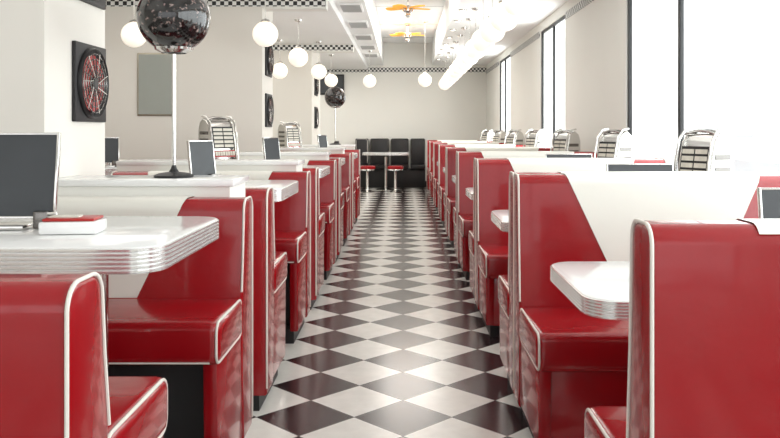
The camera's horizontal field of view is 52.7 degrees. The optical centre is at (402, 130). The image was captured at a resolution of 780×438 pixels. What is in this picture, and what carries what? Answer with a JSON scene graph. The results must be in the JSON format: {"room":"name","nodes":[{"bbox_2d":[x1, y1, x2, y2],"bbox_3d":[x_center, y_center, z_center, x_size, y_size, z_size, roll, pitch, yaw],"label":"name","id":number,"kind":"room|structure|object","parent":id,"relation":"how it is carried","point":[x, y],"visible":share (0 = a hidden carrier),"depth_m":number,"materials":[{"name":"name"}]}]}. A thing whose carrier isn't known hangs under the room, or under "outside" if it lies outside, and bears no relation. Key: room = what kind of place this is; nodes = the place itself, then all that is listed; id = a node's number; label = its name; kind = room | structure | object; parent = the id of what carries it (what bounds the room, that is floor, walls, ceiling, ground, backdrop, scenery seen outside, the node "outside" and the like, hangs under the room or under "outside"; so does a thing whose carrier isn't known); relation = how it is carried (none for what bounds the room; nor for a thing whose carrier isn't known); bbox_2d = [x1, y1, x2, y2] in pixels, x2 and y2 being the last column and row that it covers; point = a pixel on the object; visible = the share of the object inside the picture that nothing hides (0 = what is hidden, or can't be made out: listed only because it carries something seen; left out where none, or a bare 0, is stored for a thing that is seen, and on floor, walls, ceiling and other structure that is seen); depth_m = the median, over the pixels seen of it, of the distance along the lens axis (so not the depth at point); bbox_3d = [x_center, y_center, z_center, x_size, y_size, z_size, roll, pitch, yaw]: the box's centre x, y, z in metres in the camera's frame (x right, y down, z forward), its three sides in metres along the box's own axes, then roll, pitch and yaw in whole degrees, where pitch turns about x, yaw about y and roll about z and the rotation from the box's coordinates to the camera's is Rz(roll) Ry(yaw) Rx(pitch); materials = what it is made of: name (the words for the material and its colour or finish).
{"room":"restaurant","nodes":[
{"label":"restaurant","id":0,"kind":"room"},
{"bbox_2d":[0,0,104,177],"bbox_3d":[-3.195,-0.110,3.360,3.610,2.620,0.620,0,0,0],"label":"wall pier","id":1,"kind":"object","parent":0,"point":[37,36],"depth_m":3.09,"materials":[{"name":"paint"}]},
{"bbox_2d":[72,40,108,121],"bbox_3d":[-1.370,-0.210,3.470,0.040,0.340,0.340,0,0,0],"label":"wall art","id":2,"kind":"object","parent":1,"relation":"attached to","point":[90,77],"visible":1,"depth_m":3.41,"materials":[{"name":"black"}]},
{"bbox_2d":[80,0,105,9],"bbox_3d":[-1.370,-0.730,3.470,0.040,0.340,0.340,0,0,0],"label":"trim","id":3,"kind":"structure","parent":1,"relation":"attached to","point":[101,4],"depth_m":3.54,"materials":[{"name":"black"}]},
{"bbox_2d":[58,175,248,196],"bbox_3d":[-1.022,0.694,3.195,0.733,1.012,0.320,0,0,0],"label":"wall","id":4,"kind":"structure","parent":0,"point":[77,185],"depth_m":3.04,"materials":[{"name":"white laminate"}]},
{"bbox_2d":[136,0,210,177],"bbox_3d":[-0.930,-0.211,3.195,0.292,0.796,0.292,0,0,0],"label":"lamp","id":5,"kind":"object","parent":4,"relation":"on","point":[173,27],"visible":1,"depth_m":3.10,"materials":[{"name":"black"}]},
{"bbox_2d":[105,6,272,159],"bbox_3d":[-3.195,-0.110,8.085,3.610,2.620,0.630,0,0,0],"label":"wall pier","id":6,"kind":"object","parent":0,"point":[224,75],"depth_m":7.77,"materials":[{"name":"paint"}]},
{"bbox_2d":[137,53,171,115],"bbox_3d":[-2.440,-0.460,7.760,0.360,0.620,0.020,0,0,0],"label":"wall mirror","id":7,"kind":"object","parent":6,"relation":"attached to","point":[154,70],"visible":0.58,"depth_m":7.75,"materials":[{"name":"chrome"},{"name":"grey mirror"}]},
{"bbox_2d":[106,0,325,5],"bbox_3d":[-2.880,-1.270,7.767,4.240,0.080,0.006,0,0,0],"label":"trim","id":8,"kind":"structure","parent":6,"relation":"attached to","point":[108,2],"depth_m":7.76,"materials":[{"name":"tile"}]},
{"bbox_2d":[265,93,273,126],"bbox_3d":[-1.370,-0.210,8.090,0.040,0.340,0.340,0,0,0],"label":"wall art","id":9,"kind":"object","parent":6,"relation":"attached to","point":[269,105],"visible":1,"depth_m":7.99,"materials":[{"name":"black"}]},
{"bbox_2d":[265,45,273,77],"bbox_3d":[-1.370,-0.730,8.090,0.040,0.340,0.340,0,0,0],"label":"wall art","id":10,"kind":"object","parent":6,"relation":"attached to","point":[269,55],"visible":0.98,"depth_m":7.99,"materials":[{"name":"black"}]},
{"bbox_2d":[116,159,304,170],"bbox_3d":[-1.228,0.694,5.095,1.145,1.012,0.320,0,0,0],"label":"wall","id":11,"kind":"structure","parent":0,"point":[133,164],"depth_m":4.95,"materials":[{"name":"white laminate"}]},
{"bbox_2d":[236,152,330,159],"bbox_3d":[-1.228,0.694,6.995,1.145,1.012,0.320,0,0,0],"label":"wall","id":12,"kind":"structure","parent":0,"point":[242,155],"depth_m":6.84,"materials":[{"name":"white laminate"}]},
{"bbox_2d":[273,44,319,144],"bbox_3d":[-3.195,-0.110,12.600,3.610,2.620,1.200,0,0,0],"label":"wall pier","id":13,"kind":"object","parent":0,"point":[294,99],"depth_m":12.00,"materials":[{"name":"paint"}]},
{"bbox_2d":[273,45,352,49],"bbox_3d":[-2.880,-1.270,11.997,4.240,0.080,0.006,0,0,0],"label":"trim","id":14,"kind":"structure","parent":13,"relation":"attached to","point":[275,47],"depth_m":11.99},
{"bbox_2d":[280,147,345,153],"bbox_3d":[-1.228,0.694,8.895,1.145,1.012,0.320,0,0,0],"label":"wall","id":15,"kind":"structure","parent":0,"point":[334,150],"depth_m":8.74,"materials":[{"name":"paint"}]},
{"bbox_2d":[302,145,355,149],"bbox_3d":[-1.228,0.694,10.795,1.145,1.012,0.320,0,0,0],"label":"wall","id":16,"kind":"structure","parent":0,"point":[348,147],"depth_m":10.64,"materials":[{"name":"white laminate"}]},
{"bbox_2d":[325,87,345,144],"bbox_3d":[-0.930,-0.211,10.800,0.292,0.796,0.292,0,0,0],"label":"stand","id":17,"kind":"object","parent":16,"relation":"on","point":[335,97],"visible":1,"depth_m":10.71,"materials":[{"name":"black"}]},
{"bbox_2d":[244,187,532,437],"bbox_3d":[-1.575,1.250,7.250,7.250,0.100,19.900,0,0,0],"label":"floor","id":18,"kind":"structure","parent":0,"point":[395,342],"depth_m":4.28,"materials":[{"name":"tile"}]},
{"bbox_2d":[0,272,167,437],"bbox_3d":[-1.176,0.732,1.653,1.200,0.936,0.594,0,0,0],"label":"bench","id":19,"kind":"object","parent":18,"relation":"on","point":[55,382],"visible":1,"depth_m":1.38,"materials":[{"name":"leather"}]},
{"bbox_2d":[0,216,218,375],"bbox_3d":[-1.158,0.739,2.220,1.152,0.922,0.702,0,0,0],"label":"table","id":20,"kind":"object","parent":18,"relation":"on","point":[128,244],"visible":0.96,"depth_m":1.96,"materials":[{"name":"white"}]},
{"bbox_2d":[0,132,60,229],"bbox_3d":[-1.155,0.140,2.245,0.367,0.272,0.110,0,0,-3],"label":"menu board","id":21,"kind":"object","parent":20,"relation":"on","point":[29,162],"visible":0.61,"depth_m":2.26,"materials":[{"name":"plastic"}]},
{"bbox_2d":[38,215,106,234],"bbox_3d":[-0.900,0.254,2.150,0.150,0.046,0.110,0,0,-6],"label":"box","id":22,"kind":"object","parent":20,"relation":"on","point":[54,224],"visible":1,"depth_m":2.10,"materials":[{"name":"white cardboard"}]},
{"bbox_2d":[105,167,116,174],"bbox_3d":[-2.745,0.739,6.020,1.152,0.922,0.702,0,0,0],"label":"table","id":23,"kind":"object","parent":18,"relation":"on","point":[108,170],"visible":0.03,"depth_m":5.84,"materials":[{"name":"white"}]},
{"bbox_2d":[105,137,118,166],"bbox_3d":[-2.263,0.163,6.058,0.187,0.228,0.110,0,0,-23],"label":"stand","id":24,"kind":"object","parent":23,"relation":"on","point":[111,143],"visible":0.48,"depth_m":6.07,"materials":[{"name":"plastic"}]},
{"bbox_2d":[57,196,252,437],"bbox_3d":[-1.176,0.723,2.747,1.200,0.954,0.574,0,0,0],"label":"bench","id":25,"kind":"object","parent":18,"relation":"on","point":[188,323],"visible":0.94,"depth_m":2.74,"materials":[{"name":"leather"}]},
{"bbox_2d":[111,171,310,343],"bbox_3d":[-1.176,0.723,4.647,1.200,0.954,0.574,0,0,0],"label":"bench","id":26,"kind":"object","parent":18,"relation":"on","point":[292,216],"visible":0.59,"depth_m":4.74,"materials":[{"name":"leather"}]},
{"bbox_2d":[245,187,286,410],"bbox_3d":[-0.976,0.723,3.653,0.800,0.954,0.594,0,0,0],"label":"bench","id":27,"kind":"object","parent":18,"relation":"on","point":[269,265],"visible":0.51,"depth_m":3.36,"materials":[{"name":"red leather"}]},
{"bbox_2d":[245,180,298,201],"bbox_3d":[-1.158,0.739,4.120,1.152,0.922,0.702,0,0,0],"label":"table","id":28,"kind":"object","parent":18,"relation":"on","point":[283,189],"visible":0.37,"depth_m":4.07,"materials":[{"name":"white"}]},
{"bbox_2d":[186,140,221,174],"bbox_3d":[-1.048,0.163,4.151,0.110,0.228,0.187,0,0,36],"label":"stand","id":29,"kind":"object","parent":28,"relation":"on","point":[201,157],"visible":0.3,"depth_m":4.14,"materials":[{"name":"plastic"}]},
{"bbox_2d":[302,167,324,309],"bbox_3d":[-1.176,0.723,5.553,1.200,0.954,0.594,0,0,0],"label":"bench","id":30,"kind":"object","parent":18,"relation":"on","point":[317,217],"visible":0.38,"depth_m":5.26,"materials":[{"name":"red leather"}]},
{"bbox_2d":[302,165,329,177],"bbox_3d":[-1.158,0.739,6.020,1.152,0.922,0.702,0,0,0],"label":"table","id":31,"kind":"object","parent":18,"relation":"on","point":[324,170],"visible":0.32,"depth_m":5.98,"materials":[{"name":"white"}]},
{"bbox_2d":[198,115,238,158],"bbox_3d":[-1.408,0.077,6.009,0.212,0.398,0.238,0,0,43],"label":"jukebox","id":32,"kind":"object","parent":31,"relation":"on","point":[219,129],"visible":0.82,"depth_m":5.96,"materials":[{"name":"silver metal"}]},
{"bbox_2d":[262,137,280,158],"bbox_3d":[-0.998,0.163,6.061,0.110,0.228,0.187,0,0,36],"label":"stand","id":33,"kind":"object","parent":31,"relation":"on","point":[271,147],"visible":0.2,"depth_m":6.05,"materials":[{"name":"plastic"}]},
{"bbox_2d":[302,160,336,279],"bbox_3d":[-1.176,0.723,6.547,1.200,0.954,0.574,0,0,0],"label":"bench","id":34,"kind":"object","parent":18,"relation":"on","point":[327,184],"visible":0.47,"depth_m":6.64,"materials":[{"name":"red leather"}]},
{"bbox_2d":[329,158,343,261],"bbox_3d":[-0.976,0.723,7.453,0.800,0.954,0.594,0,0,0],"label":"bench","id":35,"kind":"object","parent":18,"relation":"on","point":[340,195],"visible":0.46,"depth_m":7.16,"materials":[{"name":"leather"}]},
{"bbox_2d":[329,153,350,245],"bbox_3d":[-0.976,0.723,8.447,0.800,0.954,0.574,0,0,0],"label":"bench","id":36,"kind":"object","parent":18,"relation":"on","point":[346,168],"visible":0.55,"depth_m":8.54,"materials":[{"name":"leather"}]},
{"bbox_2d":[345,152,355,234],"bbox_3d":[-1.176,0.723,9.353,1.200,0.954,0.594,0,0,0],"label":"bench","id":37,"kind":"object","parent":18,"relation":"on","point":[353,182],"visible":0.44,"depth_m":9.07,"materials":[{"name":"leather"}]},
{"bbox_2d":[345,149,359,223],"bbox_3d":[-1.176,0.723,10.347,1.200,0.954,0.574,0,0,0],"label":"bench","id":38,"kind":"object","parent":18,"relation":"on","point":[357,160],"visible":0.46,"depth_m":10.44,"materials":[{"name":"red plastic"}]},
{"bbox_2d":[360,165,375,192],"bbox_3d":[-0.700,0.938,15.450,0.330,0.525,0.330,0,0,0],"label":"bar stool","id":39,"kind":"object","parent":18,"relation":"on","point":[366,168],"visible":0.95,"depth_m":15.37,"materials":[{"name":"silver metal"}]},
{"bbox_2d":[362,152,408,189],"bbox_3d":[-0.350,0.819,16.100,0.952,0.762,0.602,0,0,0],"label":"table","id":40,"kind":"object","parent":18,"relation":"on","point":[385,154],"visible":0.98,"depth_m":16.02,"materials":[{"name":"white"}]},
{"bbox_2d":[355,138,424,187],"bbox_3d":[-0.290,0.680,16.740,1.520,1.040,0.440,0,0,0],"label":"banquette","id":41,"kind":"object","parent":18,"relation":"on","point":[413,177],"visible":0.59,"depth_m":16.80,"materials":[{"name":"black leather"},{"name":"chrome"}]},
{"bbox_2d":[387,165,403,192],"bbox_3d":[-0.150,0.938,15.450,0.330,0.525,0.330,0,0,0],"label":"bar stool","id":42,"kind":"object","parent":18,"relation":"on","point":[394,168],"visible":1,"depth_m":15.38,"materials":[{"name":"silver metal"}]},
{"bbox_2d":[427,140,479,193],"bbox_3d":[1.068,0.688,15.302,1.200,1.024,0.604,0,0,0],"label":"bench","id":43,"kind":"object","parent":18,"relation":"on","point":[427,140],"visible":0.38,"depth_m":15.46,"materials":[{"name":"leather"}]},
{"bbox_2d":[452,175,455,183],"bbox_3d":[1.070,0.821,7.610,1.172,0.758,0.622,0,0,0],"label":"table","id":44,"kind":"object","parent":18,"relation":"on","point":[453,176],"visible":0.14,"depth_m":7.54,"materials":[{"name":"white"}]},
{"bbox_2d":[550,129,579,150],"bbox_3d":[1.561,0.208,7.603,0.212,0.464,0.238,0,0,-26],"label":"jukebox","id":45,"kind":"object","parent":44,"relation":"on","point":[565,140],"visible":0.54,"depth_m":7.53,"materials":[{"name":"silver metal"}]},
{"bbox_2d":[430,141,491,200],"bbox_3d":[1.068,0.688,13.552,1.200,1.024,0.604,0,0,0],"label":"bench","id":46,"kind":"object","parent":18,"relation":"on","point":[431,142],"visible":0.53,"depth_m":13.71,"materials":[{"name":"red plastic"}]},
{"bbox_2d":[433,143,505,211],"bbox_3d":[1.068,0.688,11.802,1.200,1.024,0.604,0,0,0],"label":"bench","id":47,"kind":"object","parent":18,"relation":"on","point":[435,145],"visible":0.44,"depth_m":11.96,"materials":[{"name":"leather"}]},
{"bbox_2d":[466,187,472,199],"bbox_3d":[1.070,0.821,5.860,1.172,0.758,0.622,0,0,0],"label":"table","id":48,"kind":"object","parent":18,"relation":"on","point":[469,191],"visible":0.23,"depth_m":5.82,"materials":[{"name":"white"}]},
{"bbox_2d":[545,154,591,157],"bbox_3d":[1.240,0.304,5.815,0.367,0.272,0.110,0,0,0],"label":"stand","id":49,"kind":"object","parent":48,"relation":"on","point":[546,155],"visible":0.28,"depth_m":5.83,"materials":[{"name":"plastic"}]},
{"bbox_2d":[594,128,633,157],"bbox_3d":[1.561,0.208,5.853,0.212,0.464,0.238,0,0,-26],"label":"jukebox","id":50,"kind":"object","parent":48,"relation":"on","point":[612,143],"visible":0.51,"depth_m":5.78,"materials":[{"name":"silver metal"}]},
{"bbox_2d":[437,144,513,221],"bbox_3d":[1.068,0.688,10.633,1.200,1.024,0.564,0,0,0],"label":"bench","id":51,"kind":"object","parent":18,"relation":"on","point":[438,144],"visible":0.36,"depth_m":10.46,"materials":[{"name":"red plastic"}]},
{"bbox_2d":[439,145,524,226],"bbox_3d":[1.068,0.688,10.052,1.200,1.024,0.604,0,0,0],"label":"bench","id":52,"kind":"object","parent":18,"relation":"on","point":[441,147],"visible":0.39,"depth_m":10.21,"materials":[{"name":"leather"}]},
{"bbox_2d":[443,147,552,240],"bbox_3d":[1.068,0.688,8.883,1.200,1.024,0.564,0,0,0],"label":"bench","id":53,"kind":"object","parent":18,"relation":"on","point":[444,194],"visible":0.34,"depth_m":8.74,"materials":[{"name":"leather"}]},
{"bbox_2d":[446,147,552,247],"bbox_3d":[1.068,0.688,8.302,1.200,1.024,0.604,0,0,0],"label":"bench","id":54,"kind":"object","parent":18,"relation":"on","point":[450,152],"visible":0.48,"depth_m":8.46,"materials":[{"name":"leather"}]},
{"bbox_2d":[491,210,508,231],"bbox_3d":[1.070,0.821,4.110,1.172,0.758,0.622,0,0,0],"label":"table","id":55,"kind":"object","parent":18,"relation":"on","point":[500,218],"visible":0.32,"depth_m":4.06,"materials":[{"name":"white"}]},
{"bbox_2d":[606,163,673,170],"bbox_3d":[1.240,0.304,4.065,0.367,0.272,0.110,0,0,0],"label":"stand","id":56,"kind":"object","parent":55,"relation":"on","point":[609,166],"visible":0.27,"depth_m":4.08,"materials":[{"name":"plastic"}]},
{"bbox_2d":[673,126,733,170],"bbox_3d":[1.561,0.208,4.103,0.212,0.464,0.238,0,0,-26],"label":"jukebox","id":57,"kind":"object","parent":55,"relation":"on","point":[701,149],"visible":0.6,"depth_m":4.04,"materials":[{"name":"silver metal"}]},
{"bbox_2d":[453,151,593,266],"bbox_3d":[1.068,0.688,7.133,1.200,1.024,0.564,0,0,0],"label":"bench","id":58,"kind":"object","parent":18,"relation":"on","point":[454,208],"visible":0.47,"depth_m":6.94,"materials":[{"name":"leather"}]},
{"bbox_2d":[457,151,596,279],"bbox_3d":[1.068,0.688,6.552,1.200,1.024,0.604,0,0,0],"label":"bench","id":59,"kind":"object","parent":18,"relation":"on","point":[465,160],"visible":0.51,"depth_m":6.71,"materials":[{"name":"leather"}]},
{"bbox_2d":[468,158,658,315],"bbox_3d":[1.068,0.688,5.383,1.200,1.024,0.564,0,0,0],"label":"bench","id":60,"kind":"object","parent":18,"relation":"on","point":[471,236],"visible":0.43,"depth_m":5.24,"materials":[{"name":"leather"}]},
{"bbox_2d":[475,158,666,336],"bbox_3d":[1.068,0.688,4.802,1.200,1.024,0.604,0,0,0],"label":"bench","id":61,"kind":"object","parent":18,"relation":"on","point":[491,175],"visible":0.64,"depth_m":4.96,"materials":[{"name":"leather"}]},
{"bbox_2d":[550,261,629,319],"bbox_3d":[1.070,0.821,2.360,1.172,0.758,0.622,0,0,0],"label":"table","id":62,"kind":"object","parent":18,"relation":"on","point":[598,289],"visible":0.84,"depth_m":2.28,"materials":[{"name":"white"}]},
{"bbox_2d":[757,188,779,218],"bbox_3d":[1.240,0.304,2.315,0.367,0.272,0.110,0,0,0],"label":"stand","id":63,"kind":"object","parent":62,"relation":"on","point":[768,199],"visible":0.41,"depth_m":2.33,"materials":[{"name":"plastic"}]},
{"bbox_2d":[498,171,779,410],"bbox_3d":[1.068,0.688,3.633,1.200,1.024,0.564,0,0,0],"label":"bench","id":64,"kind":"object","parent":18,"relation":"on","point":[505,282],"visible":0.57,"depth_m":3.46,"materials":[{"name":"leather"}]},
{"bbox_2d":[513,173,779,437],"bbox_3d":[1.068,0.688,3.052,1.200,1.024,0.604,0,0,0],"label":"bench","id":65,"kind":"object","parent":18,"relation":"on","point":[567,361],"visible":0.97,"depth_m":3.21,"materials":[{"name":"leather"}]},
{"bbox_2d":[585,218,779,437],"bbox_3d":[1.068,0.688,1.773,1.200,1.024,0.564,0,0,0],"label":"bench","id":66,"kind":"object","parent":18,"relation":"on","point":[704,337],"visible":1,"depth_m":1.50,"materials":[{"name":"leather"}]},
{"bbox_3d":[-1.158,0.739,9.820,1.152,0.922,0.702,0,0,0],"label":"table","id":67,"kind":"object","parent":18,"relation":"on","visible":0},
{"bbox_2d":[278,121,302,146],"bbox_3d":[-1.408,0.077,9.809,0.212,0.398,0.238,0,0,43],"label":"jukebox","id":68,"kind":"object","parent":67,"relation":"on","point":[289,135],"visible":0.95,"depth_m":9.76,"materials":[{"name":"silver metal"}]},
{"bbox_2d":[317,135,327,146],"bbox_3d":[-0.998,0.163,9.911,0.110,0.228,0.187,0,0,36],"label":"stand","id":69,"kind":"object","parent":67,"relation":"on","point":[322,139],"visible":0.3,"depth_m":9.90,"materials":[{"name":"plastic"}]},
{"bbox_3d":[1.070,0.821,9.360,1.172,0.758,0.622,0,0,0],"label":"table","id":70,"kind":"object","parent":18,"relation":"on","visible":0},
{"bbox_2d":[523,129,546,146],"bbox_3d":[1.561,0.208,9.353,0.212,0.464,0.238,0,0,-26],"label":"jukebox","id":71,"kind":"object","parent":70,"relation":"on","point":[535,138],"visible":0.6,"depth_m":9.28,"materials":[{"name":"silver metal"}]},
{"bbox_3d":[1.070,0.821,11.110,1.172,0.758,0.622,0,0,0],"label":"table","id":72,"kind":"object","parent":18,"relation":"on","visible":0},
{"bbox_2d":[504,129,523,144],"bbox_3d":[1.561,0.208,11.103,0.212,0.464,0.238,0,0,-26],"label":"jukebox","id":73,"kind":"object","parent":72,"relation":"on","point":[516,137],"visible":0.5,"depth_m":11.03,"materials":[{"name":"silver metal"}]},
{"bbox_3d":[1.070,0.821,12.860,1.172,0.758,0.622,0,0,0],"label":"table","id":74,"kind":"object","parent":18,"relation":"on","visible":0},
{"bbox_2d":[490,130,506,142],"bbox_3d":[1.561,0.208,12.853,0.212,0.464,0.238,0,0,-26],"label":"jukebox","id":75,"kind":"object","parent":74,"relation":"on","point":[499,135],"visible":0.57,"depth_m":12.78,"materials":[{"name":"silver metal"}]},
{"bbox_3d":[1.070,0.821,14.610,1.172,0.758,0.622,0,0,0],"label":"table","id":76,"kind":"object","parent":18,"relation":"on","visible":0},
{"bbox_2d":[480,130,493,140],"bbox_3d":[1.561,0.208,14.603,0.212,0.464,0.238,0,0,-26],"label":"jukebox","id":77,"kind":"object","parent":76,"relation":"on","point":[486,136],"visible":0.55,"depth_m":14.53,"materials":[{"name":"silver metal"}]},
{"bbox_2d":[320,43,485,180],"bbox_3d":[-1.575,-0.400,17.100,7.250,3.200,0.200,0,0,0],"label":"wall","id":78,"kind":"structure","parent":0,"point":[397,105],"depth_m":17.00,"materials":[{"name":"paint"}]},
{"bbox_2d":[320,74,343,94],"bbox_3d":[-1.550,-1.000,16.965,0.560,0.440,0.050,0,0,0],"label":"television","id":79,"kind":"object","parent":78,"relation":"attached to","point":[323,87],"visible":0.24,"depth_m":16.94,"materials":[{"name":"black"}]},
{"bbox_2d":[326,68,485,71],"bbox_3d":[-1.600,-1.320,16.996,6.800,0.100,0.008,0,0,0],"label":"trim","id":80,"kind":"structure","parent":78,"relation":"attached to","point":[371,69],"depth_m":16.99,"materials":[{"name":"tile"}]},
{"bbox_2d":[273,0,567,68],"bbox_3d":[-1.600,-1.690,7.250,6.800,0.720,19.500,0,0,0],"label":"ceiling","id":81,"kind":"structure","parent":0,"point":[330,27],"depth_m":11.56,"materials":[{"name":"paint"}]},
{"bbox_2d":[121,0,145,46],"bbox_3d":[-2.460,-1.048,7.200,0.230,0.565,0.230,0,0,0],"label":"globe pendant lamp","id":82,"kind":"object","parent":81,"relation":"hanging from","point":[131,36],"visible":0.83,"depth_m":7.12,"materials":[{"name":"beige"}]},
{"bbox_2d":[253,0,277,46],"bbox_3d":[-1.250,-1.048,7.150,0.230,0.565,0.230,0,0,0],"label":"globe pendant lamp","id":83,"kind":"object","parent":81,"relation":"hanging from","point":[265,33],"visible":1,"depth_m":7.07,"materials":[{"name":"beige"}]},
{"bbox_2d":[273,40,287,78],"bbox_3d":[-1.800,-1.048,11.500,0.230,0.565,0.230,0,0,0],"label":"globe pendant lamp","id":84,"kind":"object","parent":81,"relation":"hanging from","point":[280,70],"visible":0.96,"depth_m":11.42,"materials":[{"name":"beige"}]},
{"bbox_2d":[262,0,327,11],"bbox_3d":[-1.075,-1.270,7.870,0.630,0.120,0.200,0,0,0],"label":"ceiling beam","id":85,"kind":"structure","parent":81,"relation":"attached to","point":[268,8],"depth_m":7.82,"materials":[{"name":"paint"}]},
{"bbox_2d":[289,19,307,66],"bbox_3d":[-1.250,-1.048,9.400,0.230,0.565,0.230,0,0,0],"label":"globe pendant lamp","id":86,"kind":"object","parent":81,"relation":"hanging from","point":[298,57],"visible":1,"depth_m":9.33,"materials":[{"name":"beige"}]},
{"bbox_2d":[311,41,326,79],"bbox_3d":[-1.250,-1.048,11.700,0.230,0.565,0.230,0,0,0],"label":"globe pendant lamp","id":87,"kind":"object","parent":81,"relation":"hanging from","point":[318,71],"visible":1,"depth_m":11.62,"materials":[{"name":"beige"}]},
{"bbox_2d":[325,54,337,86],"bbox_3d":[-1.250,-1.048,13.700,0.230,0.565,0.230,0,0,0],"label":"globe pendant lamp","id":88,"kind":"object","parent":81,"relation":"hanging from","point":[331,80],"visible":0.99,"depth_m":13.62,"materials":[{"name":"beige"}]},
{"bbox_2d":[312,44,353,52],"bbox_3d":[-1.075,-1.270,12.100,0.630,0.120,0.200,0,0,0],"label":"ceiling beam","id":89,"kind":"structure","parent":81,"relation":"attached to","point":[314,51],"depth_m":12.00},
{"bbox_2d":[338,3,363,11],"bbox_3d":[-0.590,-1.406,9.000,0.260,0.028,0.560,0,0,0],"label":"ceiling vent","id":90,"kind":"object","parent":81,"relation":"attached to","point":[345,7],"depth_m":8.87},
{"bbox_2d":[347,21,368,27],"bbox_3d":[-0.590,-1.406,10.400,0.260,0.028,0.560,0,0,0],"label":"ceiling vent","id":91,"kind":"object","parent":81,"relation":"attached to","point":[352,24],"depth_m":10.29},
{"bbox_2d":[354,34,372,39],"bbox_3d":[-0.590,-1.406,11.800,0.260,0.028,0.560,0,0,0],"label":"ceiling vent","id":92,"kind":"object","parent":81,"relation":"attached to","point":[358,36],"depth_m":11.66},
{"bbox_2d":[363,50,375,87],"bbox_3d":[-0.590,-1.093,13.900,0.230,0.655,0.230,0,0,0],"label":"globe pendant lamp","id":93,"kind":"object","parent":81,"relation":"hanging from","point":[369,80],"visible":1,"depth_m":13.83,"materials":[{"name":"beige"}]},
{"bbox_2d":[385,0,429,17],"bbox_3d":[0.068,-1.735,10.915,0.627,0.330,0.603,0,0,0],"label":"ceiling fan","id":94,"kind":"object","parent":81,"relation":"hanging from","point":[407,8],"depth_m":10.86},
{"bbox_2d":[390,23,424,41],"bbox_3d":[0.078,-1.735,13.915,0.627,0.330,0.603,0,0,0],"label":"ceiling fan","id":95,"kind":"object","parent":81,"relation":"hanging from","point":[407,35],"depth_m":13.86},
{"bbox_2d":[418,21,431,86],"bbox_3d":[0.380,-1.333,13.600,0.230,1.135,0.230,0,0,0],"label":"globe pendant lamp","id":96,"kind":"object","parent":81,"relation":"hanging from","point":[424,79],"visible":1,"depth_m":13.52,"materials":[{"name":"beige"}]},
{"bbox_2d":[452,35,466,74],"bbox_3d":[0.840,-1.124,11.650,0.244,0.592,0.244,0,0,0],"label":"globe pendant lamp","id":97,"kind":"object","parent":81,"relation":"hanging from","point":[455,69],"visible":0.48,"depth_m":11.60,"materials":[{"name":"beige"}]},
{"bbox_2d":[455,27,471,70],"bbox_3d":[0.840,-1.124,10.800,0.244,0.592,0.244,0,0,0],"label":"globe pendant lamp","id":98,"kind":"object","parent":81,"relation":"hanging from","point":[458,62],"visible":0.45,"depth_m":10.74,"materials":[{"name":"beige"}]},
{"bbox_2d":[460,18,477,65],"bbox_3d":[0.840,-1.124,9.950,0.244,0.592,0.244,0,0,0],"label":"globe pendant lamp","id":99,"kind":"object","parent":81,"relation":"hanging from","point":[465,59],"visible":0.54,"depth_m":9.89,"materials":[{"name":"beige"}]},
{"bbox_2d":[465,8,485,58],"bbox_3d":[0.840,-1.124,9.100,0.244,0.592,0.244,0,0,0],"label":"globe pendant lamp","id":100,"kind":"object","parent":81,"relation":"hanging from","point":[471,52],"visible":0.62,"depth_m":9.03,"materials":[{"name":"beige"}]},
{"bbox_2d":[472,0,493,51],"bbox_3d":[0.840,-1.124,8.250,0.244,0.592,0.244,0,0,0],"label":"globe pendant lamp","id":101,"kind":"object","parent":81,"relation":"hanging from","point":[478,43],"visible":0.58,"depth_m":8.17,"materials":[{"name":"beige"}]},
{"bbox_2d":[479,0,504,42],"bbox_3d":[0.840,-1.124,7.400,0.244,0.592,0.244,0,0,0],"label":"globe pendant lamp","id":102,"kind":"object","parent":81,"relation":"hanging from","point":[488,33],"visible":0.58,"depth_m":7.32,"materials":[{"name":"beige"}]},
{"bbox_2d":[489,0,518,31],"bbox_3d":[0.840,-1.124,6.550,0.244,0.592,0.244,0,0,0],"label":"globe pendant lamp","id":103,"kind":"object","parent":81,"relation":"hanging from","point":[499,18],"visible":0.67,"depth_m":6.47,"materials":[{"name":"beige"}]},
{"bbox_2d":[486,0,656,157],"bbox_3d":[1.925,-0.400,7.250,0.250,3.200,19.500,0,0,0],"label":"wall","id":104,"kind":"structure","parent":0,"point":[596,34],"depth_m":7.64,"materials":[{"name":"paint"}]},
{"bbox_2d":[500,55,509,132],"bbox_3d":[1.805,-0.395,13.950,0.070,1.810,1.500,0,0,0],"label":"window","id":105,"kind":"structure","parent":104,"relation":"in","point":[508,56],"depth_m":13.98,"materials":[{"name":"black"}]},
{"bbox_2d":[510,31,539,56],"bbox_3d":[1.796,-1.270,11.750,0.008,0.080,2.800,0,0,0],"label":"trim","id":106,"kind":"structure","parent":104,"relation":"attached to","point":[536,36],"depth_m":11.48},
{"bbox_2d":[541,15,564,145],"bbox_3d":[1.805,-0.395,9.520,0.070,1.810,1.560,0,0,0],"label":"window","id":107,"kind":"structure","parent":104,"relation":"in","point":[561,19],"depth_m":9.48,"materials":[{"name":"metal"},{"name":"dark grey metal"}]},
{"bbox_2d":[565,0,593,19],"bbox_3d":[1.796,-1.270,7.550,0.008,0.080,2.300,0,0,0],"label":"trim","id":108,"kind":"structure","parent":104,"relation":"attached to","point":[583,3],"depth_m":8.09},
{"bbox_2d":[627,0,683,164],"bbox_3d":[1.805,-0.395,2.025,0.070,1.810,8.650,0,0,0],"label":"window","id":109,"kind":"structure","parent":104,"relation":"in","point":[629,2],"depth_m":5.17,"materials":[{"name":"metal"},{"name":"dark grey metal"}]},
{"label":"outside","id":110,"kind":"structure","parent":0,"visible":0},
{"bbox_2d":[657,155,779,171],"bbox_3d":[21.025,1.270,10.000,37.950,0.100,60.000,0,0,0],"label":"ground","id":111,"kind":"structure","parent":110,"point":[739,165],"depth_m":27.83,"materials":[{"name":"white"}]},
{"bbox_2d":[684,0,779,163],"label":"window","id":112,"kind":"structure","parent":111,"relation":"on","point":[732,47],"depth_m":32.87,"materials":[{"name":"white glass"}]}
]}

